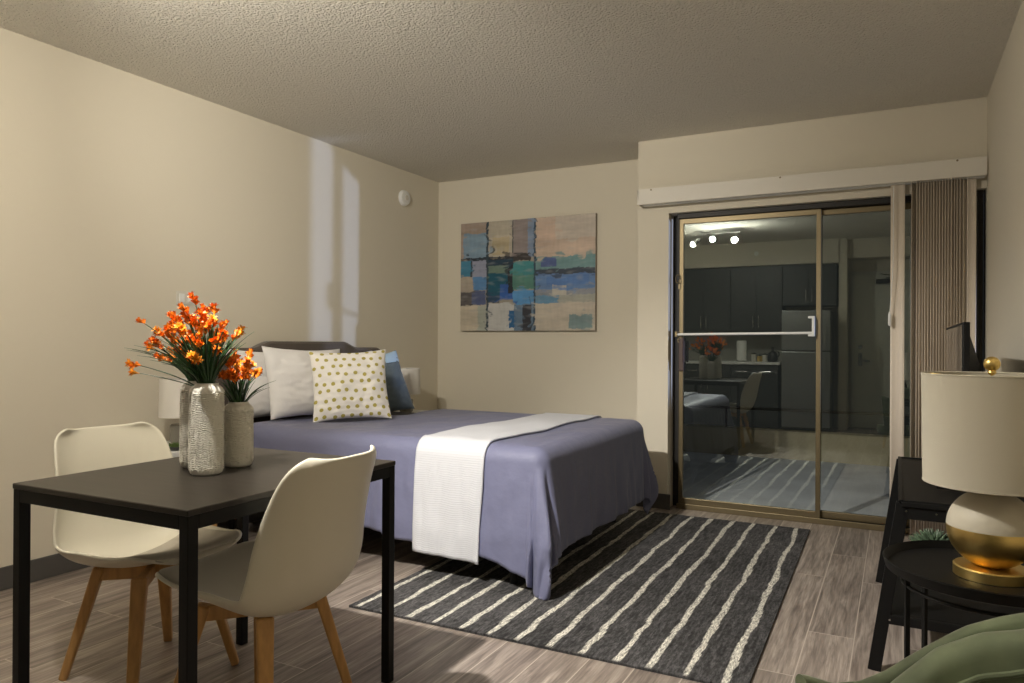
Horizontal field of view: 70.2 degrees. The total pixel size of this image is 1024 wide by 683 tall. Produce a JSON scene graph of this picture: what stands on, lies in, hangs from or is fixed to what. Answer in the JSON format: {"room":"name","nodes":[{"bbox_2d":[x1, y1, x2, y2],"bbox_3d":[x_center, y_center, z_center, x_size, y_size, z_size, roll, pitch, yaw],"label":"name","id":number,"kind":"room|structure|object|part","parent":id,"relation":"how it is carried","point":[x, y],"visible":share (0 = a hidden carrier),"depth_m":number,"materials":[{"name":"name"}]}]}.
{"room":"studio apartment","nodes":[
{"label":"studio apartment","id":0,"kind":"room"},
{"bbox_2d":[0,27,438,567],"bbox_3d":[-2.219,-0.097,3.703,0.120,2.678,6.673,0,0,28],"label":"wall","id":1,"kind":"structure","parent":0,"point":[122,192],"depth_m":4.00,"materials":[{"name":"beige paint"}]},
{"bbox_2d":[0,511,265,590],"bbox_3d":[-1.937,1.092,4.102,0.014,0.105,5.453,0,0,28],"label":"baseboard","id":2,"kind":"structure","parent":1,"relation":"attached to","point":[45,567],"depth_m":3.52,"materials":[{"name":"grey"}]},
{"bbox_2d":[176,291,194,304],"bbox_3d":[-1.880,-0.251,4.202,0.011,0.076,0.124,0,0,28],"label":"switch plate","id":3,"kind":"object","parent":1,"relation":"attached to","point":[181,296],"visible":0.83,"depth_m":4.19,"materials":[{"name":"beige plastic"}]},
{"bbox_2d":[398,190,409,205],"bbox_3d":[-0.886,-1.190,6.045,0.040,0.132,0.132,0,0,28],"label":"smoke detector","id":4,"kind":"object","parent":1,"relation":"attached to","point":[404,197],"visible":1,"depth_m":6.02,"materials":[{"name":"white plastic"}]},
{"bbox_2d":[0,505,947,682],"bbox_3d":[-0.468,1.199,2.527,4.325,0.100,6.242,0,0,28],"label":"floor","id":5,"kind":"structure","parent":0,"point":[824,624],"depth_m":2.82,"materials":[{"name":"brown wood"}]},
{"bbox_2d":[53,422,241,682],"bbox_3d":[-1.277,0.727,2.546,0.608,0.839,0.492,0,0,31],"label":"dining chair","id":6,"kind":"object","parent":5,"relation":"on","point":[117,549],"visible":0.74,"depth_m":2.57,"materials":[{"name":"beige plastic"}]},
{"bbox_3d":[-1.460,0.955,2.477,0.139,0.381,0.050,0,0,-14],"label":"leg","id":7,"kind":"part","parent":6,"relation":"part of","materials":[{"name":"brown wood"}]},
{"bbox_3d":[-1.198,0.956,2.317,0.050,0.381,0.139,0,0,-14],"label":"leg","id":8,"kind":"part","parent":6,"relation":"part of","materials":[{"name":"brown wood"}]},
{"bbox_3d":[-1.300,0.956,2.739,0.050,0.381,0.139,0,0,-14],"label":"leg","id":9,"kind":"part","parent":6,"relation":"part of","materials":[{"name":"brown wood"}]},
{"bbox_3d":[-1.038,0.958,2.579,0.139,0.381,0.050,0,0,-14],"label":"leg","id":10,"kind":"part","parent":6,"relation":"part of","materials":[{"name":"brown wood"}]},
{"bbox_2d":[167,441,216,526],"bbox_3d":[-1.803,0.850,3.844,0.425,0.590,0.400,0,0,28],"label":"nightstand","id":11,"kind":"object","parent":5,"relation":"on","point":[174,453],"visible":0.02,"depth_m":3.67,"materials":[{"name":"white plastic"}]},
{"bbox_2d":[158,378,187,444],"bbox_3d":[-1.758,0.375,3.868,0.216,0.360,0.216,0,0,28],"label":"bedside lamp","id":12,"kind":"object","parent":11,"relation":"on","point":[169,390],"visible":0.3,"depth_m":3.77,"materials":[{"name":"white fabric"}]},
{"bbox_3d":[-1.757,0.297,3.868,0.216,0.200,0.216,0,0,28],"label":"lamp shade","id":13,"kind":"part","parent":12,"relation":"part of","materials":[{"name":"white fabric"}]},
{"bbox_2d":[169,441,179,450],"bbox_3d":[-1.715,0.535,3.737,0.100,0.039,0.100,0,0,28],"label":"potted plant","id":14,"kind":"object","parent":11,"relation":"on","point":[174,446],"visible":0.65,"depth_m":3.70,"materials":[{"name":"green plant"}]},
{"bbox_3d":[-1.715,0.545,3.737,0.100,0.020,0.100,0,0,28],"label":"dish","id":15,"kind":"part","parent":14,"relation":"part of","materials":[{"name":"grey ceramic"}]},
{"bbox_2d":[12,448,395,682],"bbox_3d":[-0.901,0.774,2.260,0.711,0.745,0.835,0,0,27],"label":"dining table","id":16,"kind":"object","parent":5,"relation":"on","point":[161,493],"visible":0.77,"depth_m":2.04,"materials":[{"name":"black wood"}]},
{"bbox_3d":[-1.383,0.779,2.054,0.031,0.729,0.031,0,0,27],"label":"leg","id":17,"kind":"part","parent":16,"relation":"part of","materials":[{"name":"black metal"}]},
{"bbox_2d":[179,381,196,467],"bbox_3d":[-1.013,0.263,2.342,0.101,0.275,0.101,0,0,12],"label":"ceramic vase","id":18,"kind":"object","parent":16,"relation":"on","point":[184,389],"visible":0.34,"depth_m":2.30,"materials":[{"name":"beige ceramic"}]},
{"bbox_2d":[128,314,194,380],"bbox_3d":[-1.079,0.034,2.355,0.285,0.246,0.247,0,0,5],"label":"flower bouquet","id":19,"kind":"object","parent":18,"relation":"in","point":[152,339],"visible":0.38,"depth_m":2.31,"materials":[{"name":"orange plant"}]},
{"bbox_3d":[-0.778,0.781,1.751,0.031,0.729,0.031,0,0,27],"label":"leg","id":20,"kind":"part","parent":16,"relation":"part of","materials":[{"name":"black metal"}]},
{"bbox_2d":[188,383,224,475],"bbox_3d":[-0.926,0.264,2.209,0.102,0.275,0.102,0,0,-28],"label":"ceramic vase","id":21,"kind":"object","parent":16,"relation":"on","point":[206,408],"visible":1,"depth_m":2.17,"materials":[{"name":"beige"}]},
{"bbox_2d":[124,291,251,385],"bbox_3d":[-0.986,0.001,2.216,0.368,0.313,0.304,0,0,1],"label":"flower bouquet","id":22,"kind":"object","parent":21,"relation":"in","point":[205,359],"visible":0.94,"depth_m":2.19,"materials":[{"name":"orange plant"}]},
{"bbox_2d":[224,401,253,467],"bbox_3d":[-0.886,0.298,2.359,0.095,0.207,0.095,0,0,-19],"label":"ceramic vase","id":23,"kind":"object","parent":16,"relation":"on","point":[239,426],"visible":0.92,"depth_m":2.32,"materials":[{"name":"beige ceramic"}]},
{"bbox_2d":[217,348,273,401],"bbox_3d":[-0.876,0.124,2.366,0.190,0.205,0.232,0,0,31],"label":"flower bouquet","id":24,"kind":"object","parent":23,"relation":"in","point":[232,374],"visible":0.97,"depth_m":2.32,"materials":[{"name":"orange plant"}]},
{"bbox_3d":[-1.024,0.782,2.769,0.031,0.729,0.031,0,0,27],"label":"leg","id":25,"kind":"part","parent":16,"relation":"part of","materials":[{"name":"black metal"}]},
{"bbox_3d":[-0.419,0.785,2.466,0.031,0.729,0.031,0,0,27],"label":"leg","id":26,"kind":"part","parent":16,"relation":"part of","materials":[{"name":"black metal"}]},
{"bbox_2d":[155,445,375,682],"bbox_3d":[-0.717,0.730,2.176,0.608,0.839,0.492,0,0,25],"label":"dining chair","id":27,"kind":"object","parent":5,"relation":"on","point":[308,541],"visible":0.95,"depth_m":2.00,"materials":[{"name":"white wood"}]},
{"bbox_3d":[-0.952,0.957,2.114,0.139,0.381,0.050,0,0,-20],"label":"leg","id":28,"kind":"part","parent":27,"relation":"part of","materials":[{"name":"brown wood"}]},
{"bbox_3d":[-0.825,0.958,2.393,0.050,0.381,0.139,0,0,-20],"label":"leg","id":29,"kind":"part","parent":27,"relation":"part of","materials":[{"name":"brown wood"}]},
{"bbox_3d":[-0.673,0.958,1.987,0.050,0.381,0.139,0,0,-20],"label":"leg","id":30,"kind":"part","parent":27,"relation":"part of","materials":[{"name":"brown wood"}]},
{"bbox_3d":[-0.546,0.960,2.266,0.139,0.381,0.050,0,0,-20],"label":"leg","id":31,"kind":"part","parent":27,"relation":"part of","materials":[{"name":"brown wood"}]},
{"bbox_2d":[395,410,428,412],"bbox_3d":[-0.768,0.860,5.803,0.425,0.590,0.400,0,0,28],"label":"nightstand","id":32,"kind":"object","parent":5,"relation":"on","point":[414,411],"visible":0.02,"depth_m":5.89,"materials":[{"name":"white wood"}]},
{"bbox_2d":[400,368,419,412],"bbox_3d":[-0.821,0.385,5.663,0.216,0.360,0.216,0,0,28],"label":"bedside lamp","id":33,"kind":"object","parent":32,"relation":"on","point":[411,376],"visible":0.42,"depth_m":5.58,"materials":[{"name":"silver metal"}]},
{"bbox_3d":[-0.820,0.306,5.663,0.216,0.200,0.216,0,0,28],"label":"lamp shade","id":34,"kind":"part","parent":33,"relation":"part of","materials":[{"name":"white fabric"}]},
{"bbox_2d":[215,341,615,583],"bbox_3d":[-0.494,0.579,4.508,2.142,1.150,1.605,0,0,28],"label":"bed","id":35,"kind":"object","parent":5,"relation":"on","point":[344,347],"visible":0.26,"depth_m":4.80,"materials":[{"name":"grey fabric"}]},
{"bbox_3d":[-1.670,1.012,4.338,0.040,0.270,0.040,0,0,28],"label":"leg","id":36,"kind":"part","parent":35,"relation":"part of","materials":[{"name":"black metal"}]},
{"bbox_3d":[-1.407,0.515,4.991,0.077,1.030,1.605,0,0,28],"label":"headboard","id":37,"kind":"part","parent":35,"relation":"part of","materials":[{"name":"brown fabric"}]},
{"bbox_2d":[391,411,413,414],"bbox_3d":[-0.455,0.674,4.473,2.060,0.300,1.430,0,0,28],"label":"mattress","id":38,"kind":"object","parent":35,"relation":"on","point":[392,412],"visible":0.02,"depth_m":5.30,"materials":[{"name":"grey"}]},
{"bbox_2d":[226,349,312,417],"bbox_3d":[-1.496,0.263,4.545,0.200,0.449,0.664,0,0,33],"label":"pillow","id":39,"kind":"object","parent":38,"relation":"on","point":[260,401],"visible":0.17,"depth_m":4.37,"materials":[{"name":"white fabric"}]},
{"bbox_2d":[385,350,414,411],"bbox_3d":[-0.906,0.294,4.984,0.212,0.468,0.487,0,0,39],"label":"cushion","id":40,"kind":"object","parent":38,"relation":"on","point":[399,398],"visible":0.48,"depth_m":5.02,"materials":[{"name":"blue fabric"}]},
{"bbox_3d":[-0.844,0.107,5.094,0.155,0.090,0.055,-10,-12,-46],"label":"corner panel","id":41,"kind":"part","parent":40,"relation":"part of","materials":[{"name":"blue fabric"}]},
{"bbox_2d":[253,409,658,600],"bbox_3d":[-0.318,0.810,4.396,1.977,0.670,1.656,0,0,28],"label":"bedspread","id":42,"kind":"object","parent":38,"relation":"on","point":[544,492],"visible":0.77,"depth_m":3.68,"materials":[{"name":"blue fabric"}]},
{"bbox_2d":[262,346,339,419],"bbox_3d":[-1.281,0.254,4.561,0.214,0.455,0.614,0,0,36],"label":"pillow","id":43,"kind":"object","parent":42,"relation":"on","point":[291,393],"visible":0.54,"depth_m":4.39,"materials":[{"name":"white fabric"}]},
{"bbox_2d":[309,349,391,421],"bbox_3d":[-1.000,0.269,4.507,0.478,0.443,0.223,0,0,-23],"label":"cushion","id":44,"kind":"object","parent":42,"relation":"on","point":[345,385],"visible":1,"depth_m":4.45,"materials":[{"name":"fabric"}]},
{"bbox_2d":[412,413,601,564],"bbox_3d":[0.061,0.754,4.195,0.418,0.581,1.617,0,0,28],"label":"throw","id":45,"kind":"object","parent":42,"relation":"on","point":[449,464],"visible":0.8,"depth_m":3.52,"materials":[{"name":"white fabric"}]},
{"bbox_3d":[0.010,1.019,3.451,0.040,0.270,0.040,0,0,28],"label":"leg","id":46,"kind":"part","parent":35,"relation":"part of","materials":[{"name":"black metal"}]},
{"bbox_2d":[349,509,809,682],"bbox_3d":[0.564,1.152,3.818,1.658,0.011,2.340,0,0,27],"label":"area rug","id":47,"kind":"object","parent":5,"relation":"on","point":[698,599],"visible":0.8,"depth_m":3.26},
{"bbox_2d":[795,612,1023,682],"bbox_3d":[0.603,0.762,0.913,0.631,0.781,0.631,0,0,18],"label":"armchair","id":48,"kind":"object","parent":5,"relation":"on","point":[990,650],"visible":1,"depth_m":1.11,"materials":[{"name":"green fabric"}]},
{"bbox_2d":[868,456,1023,671],"bbox_3d":[1.745,0.858,2.936,0.524,0.615,1.110,0,0,28],"label":"tv stand","id":49,"kind":"object","parent":5,"relation":"on","point":[911,497],"visible":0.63,"depth_m":2.56,"materials":[{"name":"black"}]},
{"bbox_3d":[1.820,0.864,3.502,0.129,0.606,0.022,0,0,28],"label":"leg","id":50,"kind":"part","parent":49,"relation":"part of","materials":[{"name":"black"}]},
{"bbox_3d":[1.320,0.859,2.555,0.129,0.606,0.022,0,0,28],"label":"leg","id":51,"kind":"part","parent":49,"relation":"part of","materials":[{"name":"black"}]},
{"bbox_3d":[1.537,0.594,2.442,0.400,0.043,0.022,0,0,28],"label":"rail","id":52,"kind":"part","parent":49,"relation":"part of","materials":[{"name":"black wood"}]},
{"bbox_3d":[1.513,0.972,2.453,0.450,0.033,0.022,0,0,28],"label":"rail","id":53,"kind":"part","parent":49,"relation":"part of","materials":[{"name":"black"}]},
{"bbox_2d":[908,528,948,540],"bbox_3d":[1.854,0.891,3.201,0.204,0.134,0.200,0,0,28],"label":"potted succulent","id":54,"kind":"object","parent":49,"relation":"on","point":[928,534],"visible":0.3,"depth_m":3.20,"materials":[{"name":"green plant"}]},
{"bbox_2d":[891,576,1023,624],"bbox_3d":[1.770,0.965,2.922,0.466,0.015,1.050,0,0,28],"label":"shelf","id":55,"kind":"object","parent":49,"relation":"attached to","point":[937,612],"depth_m":2.61,"materials":[{"name":"black"}]},
{"bbox_2d":[936,322,979,489],"bbox_3d":[1.798,0.242,2.945,0.170,0.615,0.980,0,0,28],"label":"television","id":56,"kind":"object","parent":49,"relation":"on","point":[961,355],"visible":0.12,"depth_m":2.61,"materials":[{"name":"black"}]},
{"bbox_2d":[882,540,1023,657],"bbox_3d":[1.163,0.852,1.779,0.464,0.610,0.464,0,0,28],"label":"side table","id":57,"kind":"object","parent":5,"relation":"on","point":[927,564],"visible":0.73,"depth_m":1.80,"materials":[{"name":"black metal"}]},
{"bbox_3d":[0.977,0.867,1.804,0.011,0.578,0.011,0,0,8],"label":"leg","id":58,"kind":"part","parent":57,"relation":"part of","materials":[{"name":"black metal"}]},
{"bbox_3d":[1.108,0.868,1.958,0.011,0.578,0.011,0,0,-17],"label":"leg","id":59,"kind":"part","parent":57,"relation":"part of","materials":[{"name":"black metal"}]},
{"bbox_2d":[882,540,1023,608],"bbox_3d":[1.164,0.562,1.780,0.464,0.032,0.464,0,0,28],"label":"tray","id":60,"kind":"object","parent":57,"relation":"on","point":[928,564],"depth_m":1.77,"materials":[{"name":"black metal"}]},
{"bbox_2d":[920,357,1023,586],"bbox_3d":[1.161,0.303,1.766,0.302,0.534,0.302,0,0,37],"label":"table lamp","id":61,"kind":"object","parent":57,"relation":"on","point":[973,422],"visible":1,"depth_m":1.69,"materials":[{"name":"beige fabric"}]},
{"bbox_3d":[1.163,0.081,1.766,0.303,0.005,0.303,0,0,28],"label":"shade trim","id":62,"kind":"part","parent":61,"relation":"part of","materials":[{"name":"beige fabric"}]},
{"bbox_3d":[1.162,0.212,1.766,0.300,0.264,0.300,0,0,28],"label":"lamp shade","id":63,"kind":"part","parent":61,"relation":"part of","materials":[{"name":"beige fabric"}]},
{"bbox_3d":[1.161,0.344,1.765,0.295,0.005,0.295,0,0,28],"label":"shade trim","id":64,"kind":"part","parent":61,"relation":"part of","materials":[{"name":"beige fabric"}]},
{"bbox_3d":[1.160,0.496,1.765,0.190,0.094,0.190,0,0,28],"label":"globe gold","id":65,"kind":"part","parent":61,"relation":"part of","materials":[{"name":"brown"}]},
{"bbox_3d":[1.161,0.405,1.765,0.190,0.086,0.190,0,0,28],"label":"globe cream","id":66,"kind":"part","parent":61,"relation":"part of","materials":[{"name":"beige ceramic"}]},
{"bbox_2d":[0,0,1021,182],"bbox_3d":[-0.352,-1.478,2.724,4.325,0.100,6.673,0,0,28],"label":"ceiling","id":67,"kind":"structure","parent":0,"point":[439,91],"depth_m":3.70,"materials":[{"name":"white paint"}]},
{"bbox_2d":[437,159,637,420],"bbox_3d":[0.251,-0.078,6.103,2.004,2.678,0.120,0,0,28],"label":"wall","id":68,"kind":"structure","parent":0,"point":[528,372],"depth_m":6.00,"materials":[{"name":"beige paint"}]},
{"bbox_2d":[460,213,596,330],"bbox_3d":[0.115,-0.556,6.088,1.254,0.933,0.039,0,0,28],"label":"painting","id":69,"kind":"object","parent":68,"relation":"attached to","point":[530,274],"visible":1,"depth_m":6.04,"materials":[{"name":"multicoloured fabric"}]},
{"bbox_2d":[637,97,986,506],"bbox_3d":[1.947,-0.121,4.941,2.081,2.578,0.591,0,0,28],"label":"wall","id":70,"kind":"structure","parent":0,"point":[955,129],"depth_m":4.83,"materials":[{"name":"beige paint"}]},
{"bbox_2d":[636,493,669,509],"bbox_3d":[0.987,1.111,5.100,0.243,0.105,0.014,0,0,28],"label":"baseboard","id":71,"kind":"structure","parent":70,"relation":"attached to","point":[662,501],"depth_m":5.07,"materials":[{"name":"grey wood"}]},
{"bbox_2d":[637,156,986,534],"bbox_3d":[1.789,0.044,4.625,2.048,2.185,0.112,0,0,28],"label":"vertical blind","id":72,"kind":"object","parent":70,"relation":"attached to","point":[943,192],"visible":0.67,"depth_m":4.28,"materials":[{"name":"beige"}]},
{"bbox_3d":[1.807,-0.956,4.620,2.010,0.035,0.050,0,0,28],"label":"head rail","id":73,"kind":"part","parent":72,"relation":"part of","materials":[{"name":"white plastic"}]},
{"bbox_3d":[2.257,-0.547,4.332,0.022,0.750,0.009,0,0,28],"label":"pull cord","id":74,"kind":"part","parent":72,"relation":"part of","materials":[{"name":"white plastic"}]},
{"bbox_2d":[673,190,982,534],"bbox_3d":[1.946,0.139,4.717,1.847,2.056,0.190,0,0,28],"label":"door","id":75,"kind":"structure","parent":70,"relation":"in","point":[823,517],"depth_m":4.77,"materials":[{"name":"brown metal"}]},
{"bbox_3d":[1.174,0.089,5.055,0.042,0.230,0.066,0,0,28],"label":"handle","id":76,"kind":"part","parent":75,"relation":"part of","materials":[{"name":"grey metal"}]},
{"bbox_3d":[1.578,0.140,4.894,0.916,1.988,0.028,0,0,28],"label":"sliding panel","id":77,"kind":"part","parent":75,"relation":"part of","materials":[{"name":"clear glass"}]},
{"bbox_3d":[2.360,0.143,4.526,0.876,1.988,0.028,0,0,28],"label":"fixed panel","id":78,"kind":"part","parent":75,"relation":"part of","materials":[{"name":"clear glass"}]},
{"bbox_2d":[983,0,1023,372],"bbox_3d":[1.398,-0.082,1.548,0.120,2.678,6.242,0,0,28],"label":"wall","id":79,"kind":"structure","parent":0,"point":[1003,305],"depth_m":3.42,"materials":[{"name":"beige paint"}]},
{"label":"outside","id":80,"kind":"structure","parent":0,"visible":0},
{"bbox_2d":[683,451,889,516],"bbox_3d":[3.019,1.241,5.722,6.400,0.110,2.690,0,0,28],"label":"patio","id":81,"kind":"structure","parent":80,"point":[777,482],"depth_m":6.08,"materials":[{"name":"concrete"}]},
{"bbox_2d":[684,424,909,466],"bbox_3d":[2.806,1.104,7.458,4.400,0.390,0.180,0,0,28],"label":"wall","id":82,"kind":"structure","parent":81,"relation":"on","point":[836,447],"depth_m":7.36,"materials":[{"name":"beige paint"}]},
{"bbox_2d":[684,404,909,426],"bbox_3d":[2.803,0.802,7.450,4.200,0.234,0.032,0,0,28],"label":"railing","id":83,"kind":"object","parent":82,"relation":"on","point":[685,405],"visible":0.37,"depth_m":7.45,"materials":[{"name":"brown metal"}]},
{"bbox_3d":[2.272,0.807,7.730,0.024,0.218,0.024,0,0,28],"label":"post","id":84,"kind":"part","parent":83,"relation":"part of","materials":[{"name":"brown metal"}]},
{"bbox_3d":[2.804,0.701,7.450,4.200,0.032,0.032,0,0,28],"label":"rail","id":85,"kind":"part","parent":83,"relation":"part of","materials":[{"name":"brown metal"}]}
]}

